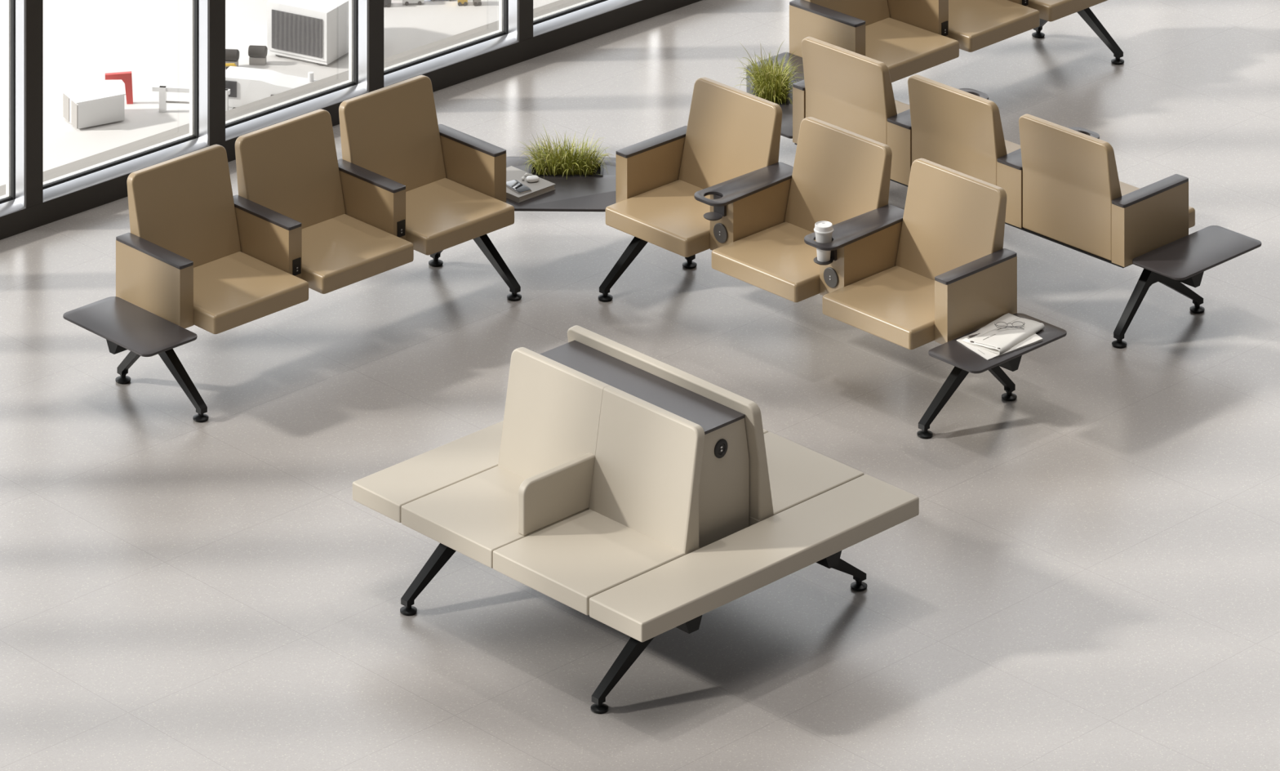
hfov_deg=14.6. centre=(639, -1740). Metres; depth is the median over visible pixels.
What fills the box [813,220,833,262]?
paper cup
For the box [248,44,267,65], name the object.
drum
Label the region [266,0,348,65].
air conditioning unit
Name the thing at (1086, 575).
floor
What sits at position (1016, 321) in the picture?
spectacles
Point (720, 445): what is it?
power socket
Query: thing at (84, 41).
ground
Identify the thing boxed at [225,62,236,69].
frame
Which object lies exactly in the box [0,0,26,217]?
window
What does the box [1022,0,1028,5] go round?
power socket
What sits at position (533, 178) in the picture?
case
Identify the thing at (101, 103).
box
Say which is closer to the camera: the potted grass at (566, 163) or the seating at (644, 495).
the seating at (644, 495)
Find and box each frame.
[0,0,701,239]
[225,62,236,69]
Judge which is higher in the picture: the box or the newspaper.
the box
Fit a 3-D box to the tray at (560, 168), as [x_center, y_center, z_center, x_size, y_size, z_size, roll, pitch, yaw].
[-0.349,9.071,23.585,0.349,0.104,0.161,0,0,0]
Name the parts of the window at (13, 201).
frame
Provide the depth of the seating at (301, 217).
22.53 m
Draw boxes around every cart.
[383,0,391,7]
[402,0,423,5]
[457,0,467,5]
[472,0,481,5]
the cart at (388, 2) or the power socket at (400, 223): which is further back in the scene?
the cart at (388, 2)
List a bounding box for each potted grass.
[515,123,611,177]
[736,42,803,104]
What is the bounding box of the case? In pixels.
[525,174,539,182]
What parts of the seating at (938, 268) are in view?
armrest, seat, backrest, armrest, seat, backrest, armrest, seat, backrest, armrest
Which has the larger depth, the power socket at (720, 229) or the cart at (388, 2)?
the cart at (388, 2)
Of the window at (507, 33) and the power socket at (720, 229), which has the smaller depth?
the power socket at (720, 229)
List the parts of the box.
door, door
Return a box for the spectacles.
[994,320,1024,329]
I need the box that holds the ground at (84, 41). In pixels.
[0,0,558,186]
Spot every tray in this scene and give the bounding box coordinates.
[528,162,603,175]
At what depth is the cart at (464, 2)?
255.61 m
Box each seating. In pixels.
[62,75,521,422]
[352,324,919,713]
[598,76,1066,438]
[789,0,1124,82]
[792,36,1261,347]
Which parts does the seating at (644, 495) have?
seat, backrest, seat, backrest, backrest, seat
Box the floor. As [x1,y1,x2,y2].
[0,0,1279,770]
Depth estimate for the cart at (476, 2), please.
255.61 m
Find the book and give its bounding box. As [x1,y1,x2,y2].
[506,165,555,203]
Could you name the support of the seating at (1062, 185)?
on the floor
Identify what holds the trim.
attached to the window frame at (37, 213)
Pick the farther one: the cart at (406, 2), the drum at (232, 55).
the cart at (406, 2)
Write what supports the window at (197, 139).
in the window frame at (37, 213)
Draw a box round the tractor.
[225,66,317,110]
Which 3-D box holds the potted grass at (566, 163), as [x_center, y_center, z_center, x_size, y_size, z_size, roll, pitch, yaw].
[-0.349,8.983,23.580,0.489,0.279,0.349,0,0,-12]
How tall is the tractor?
1.750 m
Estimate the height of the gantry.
1.500 m
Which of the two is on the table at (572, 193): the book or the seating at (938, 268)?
the book
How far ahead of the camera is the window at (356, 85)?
25.21 m
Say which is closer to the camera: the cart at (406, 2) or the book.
the book
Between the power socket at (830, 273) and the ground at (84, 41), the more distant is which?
the ground at (84, 41)
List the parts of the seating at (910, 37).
armrest, backrest, seat, armrest, seat, armrest, seat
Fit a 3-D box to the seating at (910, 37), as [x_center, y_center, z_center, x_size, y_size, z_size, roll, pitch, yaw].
[1.655,8.954,25.599,2.150,0.878,0.655,0,0,-45]
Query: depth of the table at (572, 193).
23.30 m
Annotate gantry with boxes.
[105,71,133,103]
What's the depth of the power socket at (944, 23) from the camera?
25.27 m
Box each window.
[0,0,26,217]
[43,0,208,202]
[225,0,368,140]
[383,0,519,87]
[533,0,641,36]
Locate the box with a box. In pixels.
[61,80,125,128]
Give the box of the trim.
[0,0,586,195]
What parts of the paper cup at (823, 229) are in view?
lid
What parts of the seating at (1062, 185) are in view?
armrest, backrest, armrest, seat, backrest, seat frame, armrest, seat, backrest, armrest, seat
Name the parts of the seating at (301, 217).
armrest, backrest, seat, armrest, backrest, seat, armrest, backrest, seat, armrest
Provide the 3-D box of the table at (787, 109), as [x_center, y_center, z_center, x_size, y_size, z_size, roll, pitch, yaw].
[0.818,9.041,24.568,0.599,0.037,1.129,0,0,0]
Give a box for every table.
[506,156,615,211]
[746,52,804,138]
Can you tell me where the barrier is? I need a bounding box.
[151,85,230,112]
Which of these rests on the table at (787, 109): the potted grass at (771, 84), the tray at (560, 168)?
the potted grass at (771, 84)
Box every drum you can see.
[225,48,239,68]
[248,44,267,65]
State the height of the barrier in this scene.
1.200 m
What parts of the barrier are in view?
post, rail, rail, post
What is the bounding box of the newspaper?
[956,312,1044,359]
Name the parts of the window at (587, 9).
frame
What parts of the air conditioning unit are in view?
panel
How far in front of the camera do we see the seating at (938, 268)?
22.44 m
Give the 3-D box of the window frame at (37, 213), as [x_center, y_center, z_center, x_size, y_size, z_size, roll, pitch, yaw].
[1.167,4.719,27.877,31.000,9.350,0.202,0,0,-44]
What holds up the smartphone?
on the book
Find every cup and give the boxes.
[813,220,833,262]
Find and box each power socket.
[292,257,301,275]
[396,219,404,237]
[713,222,728,243]
[714,439,727,457]
[823,266,838,287]
[941,20,947,35]
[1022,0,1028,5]
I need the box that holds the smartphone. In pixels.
[506,179,531,193]
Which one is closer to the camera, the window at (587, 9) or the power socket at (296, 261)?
the power socket at (296, 261)

